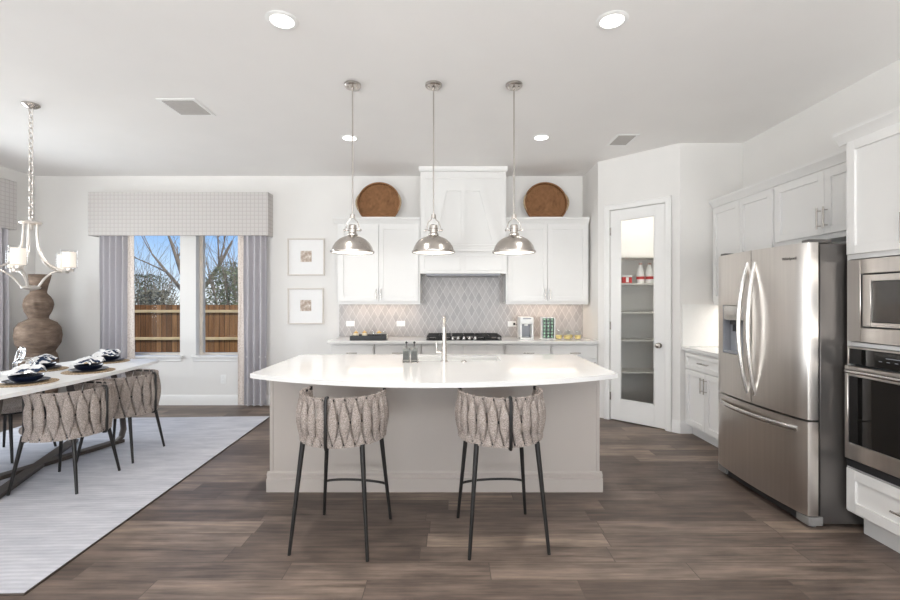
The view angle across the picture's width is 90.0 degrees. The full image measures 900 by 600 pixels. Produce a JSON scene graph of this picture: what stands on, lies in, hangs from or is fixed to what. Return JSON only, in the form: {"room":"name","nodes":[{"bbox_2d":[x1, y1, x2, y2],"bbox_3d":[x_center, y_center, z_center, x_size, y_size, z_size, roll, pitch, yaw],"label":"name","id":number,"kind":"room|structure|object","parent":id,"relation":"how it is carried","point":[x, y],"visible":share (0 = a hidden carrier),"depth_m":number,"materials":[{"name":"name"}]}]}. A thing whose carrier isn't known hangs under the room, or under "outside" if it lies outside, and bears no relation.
{"room":"kitchen","nodes":[
{"label":"kitchen","id":0,"kind":"room"},
{"bbox_2d":[0,166,34,369],"bbox_3d":[-5.610,-0.125,1.250,0.160,3.050,9.500,0,0,0],"label":"wall","id":1,"kind":"structure","parent":0,"point":[17,294],"depth_m":5.78,"materials":[{"name":"paint"}]},
{"bbox_2d":[0,178,16,229],"bbox_3d":[-5.448,-1.163,4.430,0.162,0.595,2.300,0,0,0],"label":"valance","id":2,"kind":"object","parent":1,"relation":"attached to","point":[8,189],"visible":0.89,"depth_m":5.47,"materials":[{"name":"fabric"}]},
{"bbox_2d":[0,228,9,370],"bbox_3d":[-5.438,0.253,5.270,0.123,2.265,0.507,0,0,0],"label":"panel","id":3,"kind":"object","parent":2,"relation":"hanging from","point":[4,247],"visible":0.7,"depth_m":5.48,"materials":[{"name":"fabric"}]},
{"bbox_2d":[35,176,653,403],"bbox_3d":[-1.226,-0.125,6.080,8.928,3.050,0.160,0,0,0],"label":"wall","id":4,"kind":"structure","parent":0,"point":[303,206],"depth_m":6.00,"materials":[{"name":"paint"}]},
{"bbox_2d":[135,352,182,361],"bbox_3d":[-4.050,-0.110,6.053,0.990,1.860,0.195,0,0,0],"label":"window sill","id":5,"kind":"structure","parent":4,"relation":"in","point":[161,356],"depth_m":5.99,"materials":[{"name":"plastic"}]},
{"bbox_2d":[56,395,269,404],"bbox_3d":[-3.490,1.333,5.992,4.080,0.135,0.016,0,0,0],"label":"baseboard","id":6,"kind":"structure","parent":4,"relation":"attached to","point":[164,399],"depth_m":5.98,"materials":[{"name":"paint"}]},
{"bbox_2d":[88,192,272,236],"bbox_3d":[-3.530,-1.118,5.918,2.340,0.564,0.162,0,0,0],"label":"valance","id":7,"kind":"object","parent":4,"relation":"attached to","point":[109,213],"visible":1,"depth_m":5.84,"materials":[{"name":"fabric"}]},
{"bbox_2d":[99,236,134,378],"bbox_3d":[-4.382,0.253,5.919,0.439,2.265,0.118,0,0,0],"label":"curtain","id":8,"kind":"object","parent":7,"relation":"hanging from","point":[116,253],"visible":0.63,"depth_m":5.92,"materials":[{"name":"fabric"}]},
{"bbox_2d":[238,236,266,405],"bbox_3d":[-2.601,0.253,5.919,0.396,2.265,0.111,0,0,0],"label":"curtain","id":9,"kind":"object","parent":7,"relation":"hanging from","point":[252,250],"visible":0.88,"depth_m":5.93,"materials":[{"name":"fabric"}]},
{"bbox_2d":[221,375,225,383],"bbox_3d":[-3.020,1.055,5.995,0.072,0.116,0.008,0,0,0],"label":"wall outlet","id":10,"kind":"object","parent":4,"relation":"attached to","point":[223,377],"visible":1,"depth_m":5.99,"materials":[{"name":"white plastic"}]},
{"bbox_2d":[191,236,265,361],"bbox_3d":[-2.937,-0.110,6.053,0.990,1.860,0.195,0,0,0],"label":"window","id":11,"kind":"structure","parent":4,"relation":"in","point":[204,356],"depth_m":6.08,"materials":[{"name":"plastic"}]},
{"bbox_2d":[287,288,323,323],"bbox_3d":[-1.918,0.082,5.984,0.480,0.480,0.029,0,0,0],"label":"framed print","id":12,"kind":"object","parent":4,"relation":"attached to","point":[304,305],"visible":1,"depth_m":5.99},
{"bbox_2d":[300,300,310,310],"bbox_3d":[-1.919,0.073,5.987,0.147,0.147,0.001,0,0,0],"label":"print","id":13,"kind":"object","parent":12,"relation":"attached to","point":[305,305],"depth_m":5.99},
{"bbox_2d":[287,238,324,275],"bbox_3d":[-1.913,-0.572,5.984,0.494,0.494,0.029,0,0,0],"label":"framed print","id":14,"kind":"object","parent":4,"relation":"attached to","point":[305,256],"visible":1,"depth_m":5.99},
{"bbox_2d":[301,251,311,261],"bbox_3d":[-1.915,-0.581,5.987,0.147,0.147,0.001,0,0,0],"label":"print","id":15,"kind":"object","parent":14,"relation":"attached to","point":[306,256],"depth_m":5.99},
{"bbox_2d":[346,321,354,325],"bbox_3d":[-1.325,0.315,5.987,0.114,0.072,0.008,0,0,0],"label":"wall outlet","id":16,"kind":"object","parent":4,"relation":"attached to","point":[348,323],"visible":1,"depth_m":5.98,"materials":[{"name":"white plastic"}]},
{"bbox_2d":[333,217,421,303],"bbox_3d":[-0.916,-0.491,5.799,1.085,1.091,0.392,0,0,0],"label":"upper cabinet","id":17,"kind":"object","parent":4,"relation":"attached to","point":[390,275],"visible":0.96,"depth_m":5.65,"materials":[{"name":"paint"}]},
{"bbox_2d":[355,182,401,216],"bbox_3d":[-0.925,-1.261,5.859,0.598,0.560,0.124,0,0,0],"label":"wicker tray","id":18,"kind":"object","parent":17,"relation":"on","point":[377,199],"visible":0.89,"depth_m":5.87,"materials":[{"name":"wicker"}]},
{"bbox_2d":[396,321,404,325],"bbox_3d":[-0.655,0.315,5.987,0.114,0.072,0.008,0,0,0],"label":"wall outlet","id":19,"kind":"object","parent":4,"relation":"attached to","point":[398,323],"visible":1,"depth_m":5.98,"materials":[{"name":"white plastic"}]},
{"bbox_2d":[339,275,582,335],"bbox_3d":[0.146,0.043,5.996,3.243,0.885,0.008,0,0,0],"label":"backsplash","id":20,"kind":"structure","parent":4,"relation":"attached to","point":[474,305],"depth_m":5.99,"materials":[{"name":"tile"}]},
{"bbox_2d":[419,166,507,276],"bbox_3d":[0.164,-0.975,5.745,1.098,1.349,0.490,0,0,0],"label":"range hood","id":21,"kind":"object","parent":4,"relation":"attached to","point":[470,201],"visible":0.82,"depth_m":5.58,"materials":[{"name":"paint"}]},
{"bbox_2d":[503,217,589,303],"bbox_3d":[1.222,-0.491,5.799,1.040,1.091,0.392,0,0,0],"label":"upper cabinet","id":22,"kind":"object","parent":4,"relation":"attached to","point":[557,273],"visible":0.94,"depth_m":5.65,"materials":[{"name":"paint"}]},
{"bbox_2d":[523,182,568,216],"bbox_3d":[1.245,-1.261,5.859,0.598,0.560,0.124,0,0,0],"label":"wicker tray","id":23,"kind":"object","parent":22,"relation":"on","point":[543,199],"visible":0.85,"depth_m":5.87,"materials":[{"name":"wicker"}]},
{"bbox_2d":[621,368,653,373],"bbox_3d":[2.470,0.915,5.819,1.200,0.022,0.358,0,0,0],"label":"shelf","id":24,"kind":"object","parent":4,"relation":"attached to","point":[623,370],"visible":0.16,"depth_m":5.73,"materials":[{"name":"white wood"}]},
{"bbox_2d":[621,338,653,341],"bbox_3d":[2.470,0.513,5.819,1.200,0.022,0.358,0,0,0],"label":"shelf","id":25,"kind":"object","parent":4,"relation":"attached to","point":[622,339],"visible":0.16,"depth_m":5.68,"materials":[{"name":"white wood"}]},
{"bbox_2d":[621,256,653,259],"bbox_3d":[2.470,-0.539,5.819,1.200,0.022,0.358,0,0,0],"label":"shelf","id":26,"kind":"object","parent":4,"relation":"attached to","point":[622,257],"visible":0.16,"depth_m":5.68,"materials":[{"name":"white wood"}]},
{"bbox_2d":[621,311,653,313],"bbox_3d":[2.470,0.161,5.819,1.200,0.022,0.358,0,0,0],"label":"shelf","id":27,"kind":"object","parent":4,"relation":"attached to","point":[622,312],"visible":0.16,"depth_m":5.64,"materials":[{"name":"white wood"}]},
{"bbox_2d":[621,283,653,285],"bbox_3d":[2.470,-0.202,5.819,1.200,0.022,0.358,0,0,0],"label":"shelf","id":28,"kind":"object","parent":4,"relation":"attached to","point":[622,284],"visible":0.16,"depth_m":5.64,"materials":[{"name":"white wood"}]},
{"bbox_2d":[621,275,631,282],"bbox_3d":[2.235,-0.262,5.720,0.134,0.098,0.104,0,0,0],"label":"tin","id":29,"kind":"object","parent":28,"relation":"on","point":[624,278],"visible":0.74,"depth_m":5.67,"materials":[{"name":"red metal"}]},
{"bbox_2d":[636,263,644,282],"bbox_3d":[2.430,-0.342,5.740,0.098,0.258,0.098,0,0,0],"label":"bottle","id":30,"kind":"object","parent":28,"relation":"on","point":[640,275],"visible":0.91,"depth_m":5.71,"materials":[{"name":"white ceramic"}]},
{"bbox_2d":[645,263,653,282],"bbox_3d":[2.535,-0.342,5.720,0.098,0.258,0.098,0,0,0],"label":"bottle","id":31,"kind":"object","parent":28,"relation":"on","point":[649,275],"visible":0.94,"depth_m":5.69,"materials":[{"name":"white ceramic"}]},
{"bbox_2d":[0,0,899,175],"bbox_3d":[-1.226,-1.775,1.250,8.928,0.250,9.820,0,0,0],"label":"ceiling","id":32,"kind":"structure","parent":0,"point":[677,71],"depth_m":3.35,"materials":[{"name":"paint"}]},
{"bbox_2d":[0,101,75,289],"bbox_3d":[-3.518,-0.867,3.805,0.651,1.564,0.648,0,0,0],"label":"chandelier","id":33,"kind":"object","parent":32,"relation":"hanging from","point":[17,258],"visible":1,"depth_m":3.79,"materials":[{"name":"silver metal"}]},
{"bbox_2d":[156,98,215,115],"bbox_3d":[-2.250,-1.645,3.850,0.320,0.010,0.340,0,0,0],"label":"ceiling vent","id":34,"kind":"object","parent":32,"relation":"in","point":[180,106],"visible":1,"depth_m":3.82,"materials":[{"name":"white plastic"}]},
{"bbox_2d":[265,10,298,29],"bbox_3d":[-0.990,-1.645,2.652,0.188,0.009,0.188,0,0,0],"label":"recessed light","id":35,"kind":"object","parent":32,"relation":"in","point":[282,20],"visible":1,"depth_m":2.64,"materials":[{"name":"white plastic"}]},
{"bbox_2d":[340,134,358,140],"bbox_3d":[-1.020,-1.645,4.575,0.188,0.009,0.188,0,0,0],"label":"recessed light","id":36,"kind":"object","parent":32,"relation":"in","point":[347,137],"visible":0.95,"depth_m":4.55,"materials":[{"name":"white plastic"}]},
{"bbox_2d":[330,80,374,254],"bbox_3d":[-0.745,-1.004,3.440,0.332,1.290,0.332,0,0,0],"label":"pendant light","id":37,"kind":"object","parent":32,"relation":"hanging from","point":[351,244],"visible":1,"depth_m":3.40,"materials":[{"name":"silver metal"}]},
{"bbox_2d":[412,80,454,254],"bbox_3d":[-0.126,-1.004,3.440,0.332,1.290,0.332,0,0,0],"label":"pendant light","id":38,"kind":"object","parent":32,"relation":"hanging from","point":[432,244],"visible":1,"depth_m":3.39,"materials":[{"name":"silver metal"}]},
{"bbox_2d":[492,80,535,254],"bbox_3d":[0.489,-1.004,3.440,0.332,1.290,0.332,0,0,0],"label":"pendant light","id":39,"kind":"object","parent":32,"relation":"hanging from","point":[513,244],"visible":1,"depth_m":3.41,"materials":[{"name":"silver metal"}]},
{"bbox_2d":[532,134,550,140],"bbox_3d":[0.925,-1.645,4.560,0.188,0.009,0.188,0,0,0],"label":"recessed light","id":40,"kind":"object","parent":32,"relation":"in","point":[540,137],"visible":1,"depth_m":4.55,"materials":[{"name":"white plastic"}]},
{"bbox_2d":[595,10,628,29],"bbox_3d":[0.955,-1.645,2.652,0.188,0.009,0.188,0,0,0],"label":"recessed light","id":41,"kind":"object","parent":32,"relation":"in","point":[610,20],"visible":1,"depth_m":2.65,"materials":[{"name":"white plastic"}]},
{"bbox_2d":[606,134,639,145],"bbox_3d":[1.775,-1.645,4.635,0.230,0.010,0.330,0,0,0],"label":"ceiling vent","id":42,"kind":"object","parent":32,"relation":"in","point":[619,139],"visible":1,"depth_m":4.61,"materials":[{"name":"white plastic"}]},
{"bbox_2d":[0,405,899,599],"bbox_3d":[-1.226,1.460,1.250,8.928,0.120,9.820,0,0,0],"label":"floor","id":43,"kind":"structure","parent":0,"point":[666,523],"depth_m":2.62,"materials":[{"name":"brown wood"}]},
{"bbox_2d":[13,274,62,416],"bbox_3d":[-5.030,0.544,5.500,0.453,1.712,0.451,0,0,-9],"label":"floor vase","id":44,"kind":"object","parent":43,"relation":"on","point":[39,334],"visible":0.53,"depth_m":5.40,"materials":[{"name":"ceramic"}]},
{"bbox_2d":[0,416,269,595],"bbox_3d":[-3.384,1.395,3.708,2.609,0.010,3.262,0,0,-2],"label":"area rug","id":45,"kind":"object","parent":43,"relation":"on","point":[45,526],"visible":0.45,"depth_m":3.37,"materials":[{"name":"carpet"}]},
{"bbox_2d":[0,370,56,462],"bbox_3d":[-3.998,1.019,4.039,0.546,0.742,0.582,0,0,-2],"label":"dining chair","id":46,"kind":"object","parent":45,"relation":"on","point":[13,405],"visible":0.17,"depth_m":3.92,"materials":[{"name":"grey fabric"}]},
{"bbox_2d":[6,380,120,495],"bbox_3d":[-2.887,1.019,3.431,0.546,0.742,0.582,0,0,-2],"label":"dining chair","id":47,"kind":"object","parent":45,"relation":"on","point":[83,417],"visible":0.98,"depth_m":3.23,"materials":[{"name":"fabric"}]},
{"bbox_2d":[0,359,158,498],"bbox_3d":[-3.420,1.007,3.740,1.000,0.762,2.100,0,0,-2],"label":"dining table","id":48,"kind":"object","parent":45,"relation":"on","point":[23,473],"visible":0.54,"depth_m":3.76,"materials":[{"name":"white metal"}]},
{"bbox_2d":[12,347,34,373],"bbox_3d":[-3.571,0.508,3.760,0.161,0.233,0.106,0,0,0],"label":"knot","id":49,"kind":"object","parent":48,"relation":"on","point":[20,357],"visible":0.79,"depth_m":3.74,"materials":[{"name":"white fabric"}]},
{"bbox_2d":[0,378,59,387],"bbox_3d":[-3.200,0.623,3.400,0.380,0.006,0.380,0,0,0],"label":"placemat","id":50,"kind":"object","parent":48,"relation":"on","point":[51,380],"visible":0.59,"depth_m":3.31,"materials":[{"name":"wicker"}]},
{"bbox_2d":[0,376,50,383],"bbox_3d":[-3.200,0.611,3.400,0.280,0.019,0.280,0,0,0],"label":"dinner plate","id":51,"kind":"object","parent":50,"relation":"on","point":[44,377],"visible":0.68,"depth_m":3.35,"materials":[{"name":"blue ceramic"}]},
{"bbox_2d":[8,373,44,382],"bbox_3d":[-3.200,0.591,3.400,0.208,0.046,0.208,0,0,0],"label":"bowl","id":52,"kind":"object","parent":51,"relation":"on","point":[28,377],"visible":0.98,"depth_m":3.37,"materials":[{"name":"blue ceramic"}]},
{"bbox_2d":[2,364,46,374],"bbox_3d":[-3.202,0.524,3.400,0.210,0.080,0.175,0,0,-11],"label":"napkin","id":53,"kind":"object","parent":52,"relation":"in","point":[34,368],"visible":1,"depth_m":3.39,"materials":[{"name":"fabric"}]},
{"bbox_2d":[30,366,68,372],"bbox_3d":[-3.660,0.623,4.030,0.380,0.006,0.380,0,0,0],"label":"placemat","id":54,"kind":"object","parent":48,"relation":"on","point":[61,367],"visible":0.42,"depth_m":4.01,"materials":[{"name":"wicker"}]},
{"bbox_2d":[46,365,60,369],"bbox_3d":[-3.660,0.611,4.030,0.280,0.019,0.280,0,0,0],"label":"dinner plate","id":55,"kind":"object","parent":54,"relation":"on","point":[55,366],"visible":0.27,"depth_m":4.08,"materials":[{"name":"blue ceramic"}]},
{"bbox_2d":[42,362,56,367],"bbox_3d":[-3.660,0.591,4.030,0.208,0.046,0.208,0,0,0],"label":"bowl","id":56,"kind":"object","parent":55,"relation":"on","point":[51,364],"visible":0.34,"depth_m":4.03,"materials":[{"name":"blue ceramic"}]},
{"bbox_2d":[25,354,57,363],"bbox_3d":[-3.660,0.527,4.029,0.201,0.077,0.169,0,0,-27],"label":"napkin","id":57,"kind":"object","parent":56,"relation":"in","point":[45,358],"visible":0.79,"depth_m":3.98,"materials":[{"name":"fabric"}]},
{"bbox_2d":[60,368,114,374],"bbox_3d":[-3.170,0.623,3.950,0.380,0.006,0.380,0,0,0],"label":"placemat","id":58,"kind":"object","parent":48,"relation":"on","point":[106,369],"visible":0.69,"depth_m":3.85,"materials":[{"name":"wicker"}]},
{"bbox_2d":[68,366,108,371],"bbox_3d":[-3.170,0.611,3.950,0.280,0.019,0.280,0,0,0],"label":"dinner plate","id":59,"kind":"object","parent":58,"relation":"on","point":[102,367],"visible":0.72,"depth_m":3.90,"materials":[{"name":"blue ceramic"}]},
{"bbox_2d":[74,363,103,370],"bbox_3d":[-3.170,0.591,3.950,0.208,0.046,0.208,0,0,0],"label":"bowl","id":60,"kind":"object","parent":59,"relation":"on","point":[93,366],"visible":0.96,"depth_m":3.91,"materials":[{"name":"blue ceramic"}]},
{"bbox_2d":[70,355,106,364],"bbox_3d":[-3.171,0.528,3.949,0.215,0.074,0.166,0,0,7],"label":"napkin","id":61,"kind":"object","parent":60,"relation":"in","point":[90,359],"visible":1,"depth_m":3.92,"materials":[{"name":"fabric"}]},
{"bbox_2d":[84,359,129,363],"bbox_3d":[-3.470,0.623,4.560,0.380,0.006,0.380,0,0,0],"label":"placemat","id":62,"kind":"object","parent":48,"relation":"on","point":[122,360],"visible":0.52,"depth_m":4.47,"materials":[{"name":"wicker"}]},
{"bbox_2d":[101,358,124,361],"bbox_3d":[-3.470,0.611,4.560,0.280,0.019,0.280,0,0,0],"label":"dinner plate","id":63,"kind":"object","parent":62,"relation":"on","point":[118,359],"visible":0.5,"depth_m":4.52,"materials":[{"name":"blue ceramic"}]},
{"bbox_2d":[102,355,119,360],"bbox_3d":[-3.470,0.591,4.560,0.208,0.046,0.208,0,0,0],"label":"bowl","id":64,"kind":"object","parent":63,"relation":"on","point":[106,357],"visible":0.47,"depth_m":4.54,"materials":[{"name":"blue ceramic"}]},
{"bbox_2d":[92,349,121,355],"bbox_3d":[-3.472,0.528,4.561,0.210,0.076,0.162,0,0,-6],"label":"napkin","id":65,"kind":"object","parent":64,"relation":"in","point":[110,352],"visible":0.98,"depth_m":4.51,"materials":[{"name":"fabric"}]},
{"bbox_2d":[77,369,164,462],"bbox_3d":[-2.912,1.019,4.041,0.546,0.742,0.582,0,0,-2],"label":"dining chair","id":66,"kind":"object","parent":45,"relation":"on","point":[139,394],"visible":0.81,"depth_m":3.90,"materials":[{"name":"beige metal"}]},
{"bbox_2d":[287,386,391,561],"bbox_3d":[-0.632,0.960,2.674,0.537,0.882,0.554,0,0,11],"label":"bar stool","id":67,"kind":"object","parent":43,"relation":"on","point":[348,428],"visible":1,"depth_m":2.47,"materials":[{"name":"fabric"}]},
{"bbox_2d":[331,344,374,353],"bbox_3d":[-1.167,0.962,5.657,0.525,0.876,0.656,0,0,0],"label":"drawer","id":68,"kind":"object","parent":43,"relation":"on","point":[335,348],"visible":0.25,"depth_m":5.36,"materials":[{"name":"paint"}]},
{"bbox_2d":[375,344,421,353],"bbox_3d":[-0.623,0.962,5.657,0.555,0.876,0.656,0,0,0],"label":"drawer","id":69,"kind":"object","parent":43,"relation":"on","point":[379,348],"visible":0.24,"depth_m":5.36,"materials":[{"name":"paint"}]},
{"bbox_2d":[266,380,602,491],"bbox_3d":[-0.112,0.962,3.624,2.452,0.876,0.696,0,0,0],"label":"kitchen island","id":70,"kind":"object","parent":43,"relation":"on","point":[423,445],"visible":0.61,"depth_m":3.30,"materials":[{"name":"paint"}]},
{"bbox_2d":[250,354,617,387],"bbox_3d":[-0.107,0.501,3.326,2.430,0.030,1.373,0,0,0],"label":"island countertop","id":71,"kind":"structure","parent":70,"relation":"on","point":[358,370],"depth_m":3.10,"materials":[{"name":"stone"}]},
{"bbox_2d":[436,315,447,361],"bbox_3d":[-0.065,0.304,3.615,0.094,0.364,0.216,0,0,0],"label":"faucet","id":72,"kind":"object","parent":71,"relation":"on","point":[443,352],"visible":1,"depth_m":3.52,"materials":[{"name":"silver metal"}]},
{"bbox_2d":[410,359,497,360],"bbox_3d":[0.025,0.614,3.757,0.790,0.192,0.335,0,0,0],"label":"undermount sink","id":73,"kind":"object","parent":71,"relation":"in","point":[410,359],"visible":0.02,"depth_m":3.92,"materials":[{"name":"white ceramic"}]},
{"bbox_3d":[-0.308,0.474,3.500,0.128,0.024,0.068,0,0,0],"label":"soap caddy","id":74,"kind":"object","parent":71,"relation":"on","visible":0},
{"bbox_2d":[403,341,409,361],"bbox_3d":[-0.339,0.401,3.499,0.050,0.160,0.051,0,0,0],"label":"soap bottle","id":75,"kind":"object","parent":74,"relation":"on","point":[406,351],"visible":1,"depth_m":3.48,"materials":[{"name":"clear glass"}]},
{"bbox_2d":[411,341,417,361],"bbox_3d":[-0.277,0.401,3.499,0.050,0.160,0.051,0,0,0],"label":"soap bottle","id":76,"kind":"object","parent":74,"relation":"on","point":[414,351],"visible":1,"depth_m":3.48,"materials":[{"name":"clear glass"}]},
{"bbox_2d":[422,344,504,353],"bbox_3d":[0.160,0.962,5.657,1.000,0.876,0.656,0,0,0],"label":"base cabinet","id":77,"kind":"object","parent":43,"relation":"on","point":[426,348],"visible":0.1,"depth_m":5.36,"materials":[{"name":"paint"}]},
{"bbox_2d":[327,337,598,343],"bbox_3d":[0.155,0.504,5.662,3.221,0.036,0.655,0,0,0],"label":"countertop","id":78,"kind":"structure","parent":77,"relation":"on","point":[340,340],"depth_m":5.33,"materials":[{"name":"stone"}]},
{"bbox_2d":[350,334,387,339],"bbox_3d":[-0.990,0.457,5.520,0.440,0.058,0.220,0,0,-3],"label":"serving tray","id":79,"kind":"object","parent":78,"relation":"on","point":[369,336],"visible":0.98,"depth_m":5.42,"materials":[{"name":"black plastic"}]},
{"bbox_2d":[426,333,501,339],"bbox_3d":[0.170,0.460,5.670,0.910,0.052,0.510,0,0,0],"label":"gas cooktop","id":80,"kind":"object","parent":78,"relation":"in","point":[431,336],"visible":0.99,"depth_m":5.53,"materials":[{"name":"black metal"}]},
{"bbox_2d":[517,316,533,339],"bbox_3d":[0.945,0.348,5.640,0.164,0.275,0.280,0,0,0],"label":"coffee machine","id":81,"kind":"object","parent":78,"relation":"on","point":[525,324],"visible":1,"depth_m":5.56,"materials":[{"name":"white plastic"}]},
{"bbox_2d":[519,337,533,339],"bbox_3d":[0.945,0.475,5.580,0.160,0.022,0.160,0,0,0],"label":"drip tray","id":82,"kind":"object","parent":81,"relation":"on","point":[522,338],"depth_m":5.50,"materials":[{"name":"white plastic"}]},
{"bbox_2d":[540,317,554,338],"bbox_3d":[1.218,0.351,5.620,0.180,0.270,0.120,0,0,0],"label":"rack","id":83,"kind":"object","parent":78,"relation":"on","point":[541,318],"visible":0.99,"depth_m":5.62,"materials":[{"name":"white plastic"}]},
{"bbox_2d":[542,324,553,334],"bbox_3d":[1.222,0.369,5.625,0.148,0.216,0.050,0,0,0],"label":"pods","id":84,"kind":"object","parent":83,"relation":"attached to","point":[546,331],"depth_m":5.63,"materials":[{"name":"green plastic"}]},
{"bbox_2d":[455,386,550,560],"bbox_3d":[0.298,0.960,2.684,0.537,0.882,0.554,0,0,-10],"label":"bar stool","id":85,"kind":"object","parent":43,"relation":"on","point":[510,429],"visible":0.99,"depth_m":2.48,"materials":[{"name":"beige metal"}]},
{"bbox_2d":[505,344,550,353],"bbox_3d":[0.935,0.962,5.657,0.540,0.876,0.656,0,0,0],"label":"drawer","id":86,"kind":"object","parent":43,"relation":"on","point":[509,348],"visible":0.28,"depth_m":5.36,"materials":[{"name":"paint"}]},
{"bbox_2d":[551,344,596,363],"bbox_3d":[1.488,0.962,5.657,0.555,0.876,0.656,0,0,0],"label":"base cabinet","id":87,"kind":"object","parent":43,"relation":"on","point":[588,352],"visible":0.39,"depth_m":5.36,"materials":[{"name":"paint"}]},
{"bbox_2d":[685,351,719,446],"bbox_3d":[2.742,0.962,4.205,0.656,0.876,1.020,0,0,0],"label":"base cabinet","id":88,"kind":"object","parent":43,"relation":"on","point":[701,370],"visible":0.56,"depth_m":4.38,"materials":[{"name":"paint"}]},
{"bbox_2d":[682,346,717,356],"bbox_3d":[2.753,0.504,4.204,0.646,0.036,1.027,0,0,0],"label":"countertop","id":89,"kind":"structure","parent":88,"relation":"on","point":[706,350],"depth_m":4.45,"materials":[{"name":"stone"}]},
{"bbox_2d":[718,239,863,526],"bbox_3d":[2.517,0.514,3.203,0.897,1.772,0.925,0,0,0],"label":"refrigerator","id":90,"kind":"object","parent":43,"relation":"on","point":[782,310],"visible":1,"depth_m":2.88,"materials":[{"name":"silver metal"}]},
{"bbox_2d":[832,106,899,552],"bbox_3d":[2.712,0.190,2.322,0.716,2.420,0.910,0,0,0],"label":"tall cabinet","id":91,"kind":"object","parent":43,"relation":"on","point":[872,144],"visible":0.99,"depth_m":2.56,"materials":[{"name":"paint"}]},
{"bbox_2d":[844,346,899,486],"bbox_3d":[2.643,0.634,2.324,0.634,0.715,0.762,0,0,0],"label":"wall oven","id":92,"kind":"object","parent":91,"relation":"in","point":[872,386],"visible":1,"depth_m":2.52,"materials":[{"name":"metal"}]},
{"bbox_2d":[848,255,899,345],"bbox_3d":[2.609,0.004,2.324,0.442,0.482,0.762,0,0,0],"label":"microwave","id":93,"kind":"object","parent":91,"relation":"in","point":[873,283],"visible":1,"depth_m":2.54,"materials":[{"name":"silver metal"}]},
{"bbox_2d":[583,162,597,364],"bbox_3d":[1.818,-0.125,5.688,0.100,3.050,0.625,0,0,0],"label":"wall","id":94,"kind":"structure","parent":0,"point":[590,179],"depth_m":5.58,"materials":[{"name":"paint"}]},
{"bbox_2d":[598,143,679,419],"bbox_3d":[2.127,-0.125,5.086,0.916,3.050,0.100,0,0,45],"label":"wall","id":95,"kind":"structure","parent":0,"point":[653,173],"depth_m":5.00,"materials":[{"name":"paint"}]},
{"bbox_2d":[604,195,671,431],"bbox_3d":[2.081,0.144,5.038,0.751,2.511,0.107,0,0,45],"label":"door","id":96,"kind":"structure","parent":95,"relation":"in","point":[658,414],"depth_m":4.96,"materials":[{"name":"paint"}]},
{"bbox_2d":[680,143,742,419],"bbox_3d":[2.747,-0.125,4.777,0.662,3.050,0.100,0,0,0],"label":"wall","id":97,"kind":"structure","parent":0,"point":[708,171],"depth_m":4.73,"materials":[{"name":"paint"}]},
{"bbox_2d":[672,419,691,433],"bbox_3d":[2.443,1.333,4.747,0.187,0.135,0.072,0,0,0],"label":"baseboard","id":98,"kind":"structure","parent":97,"relation":"attached to","point":[684,428],"depth_m":4.72,"materials":[{"name":"paint"}]},
{"bbox_2d":[682,304,717,345],"bbox_3d":[2.759,0.265,4.723,0.638,0.440,0.008,0,0,0],"label":"backsplash","id":99,"kind":"structure","parent":97,"relation":"attached to","point":[699,321],"depth_m":4.72,"materials":[{"name":"beige tile"}]},
{"bbox_2d":[743,59,899,243],"bbox_3d":[3.158,-0.125,1.250,0.160,3.050,9.500,0,0,0],"label":"wall","id":100,"kind":"structure","parent":0,"point":[805,137],"depth_m":3.75,"materials":[{"name":"paint"}]},
{"bbox_2d":[709,178,775,304],"bbox_3d":[2.892,-0.491,4.263,0.363,1.091,0.905,0,0,0],"label":"upper cabinet","id":101,"kind":"object","parent":100,"relation":"attached to","point":[747,223],"visible":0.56,"depth_m":4.21,"materials":[{"name":"paint"}]},
{"bbox_2d":[770,148,845,246],"bbox_3d":[2.886,-0.741,3.290,0.374,0.593,1.030,0,0,0],"label":"upper cabinet","id":102,"kind":"object","parent":100,"relation":"attached to","point":[812,206],"visible":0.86,"depth_m":3.41,"materials":[{"name":"paint"}]},
{"bbox_2d":[813,244,863,523],"bbox_3d":[2.612,0.512,3.203,0.705,1.715,0.909,0,0,0],"label":"panel","id":103,"kind":"object","parent":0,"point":[832,258],"depth_m":2.75,"materials":[{"name":"grey metal"}]},
{"label":"outside","id":104,"kind":"structure","parent":0,"visible":0},
{"bbox_3d":[-7.500,2.000,33.100,65.000,0.200,53.800,0,0,0],"label":"ground","id":105,"kind":"structure","parent":104,"visible":0},
{"bbox_2d":[134,236,179,304],"bbox_3d":[-12.017,-0.761,17.647,4.829,5.386,3.676,0,0,0],"label":"bush","id":106,"kind":"object","parent":105,"relation":"on","point":[146,276],"visible":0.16,"depth_m":17.60,"materials":[{"name":"green plant"}]},
{"bbox_2d":[134,236,220,304],"bbox_3d":[-9.059,-0.203,14.303,3.253,4.273,3.020,0,0,38],"label":"bush","id":107,"kind":"object","parent":105,"relation":"on","point":[154,295],"visible":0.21,"depth_m":13.93,"materials":[{"name":"green plant"}]},
{"bbox_2d":[134,236,232,288],"bbox_3d":[-12.787,-2.017,20.556,7.966,7.841,2.658,0,0,2],"label":"bare tree","id":108,"kind":"object","parent":105,"relation":"on","point":[173,247],"visible":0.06,"depth_m":20.09,"materials":[{"name":"brown plant"}]},
{"bbox_2d":[135,305,237,351],"bbox_3d":[-9.000,1.000,11.988,22.000,1.740,0.065,0,0,0],"label":"fence","id":109,"kind":"object","parent":105,"relation":"on","point":[157,327],"visible":0.02,"depth_m":12.00,"materials":[{"name":"brown wood"}]},
{"bbox_2d":[155,236,237,304],"bbox_3d":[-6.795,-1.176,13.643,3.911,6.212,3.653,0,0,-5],"label":"bush","id":110,"kind":"object","parent":105,"relation":"on","point":[225,273],"visible":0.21,"depth_m":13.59,"materials":[{"name":"green plant"}]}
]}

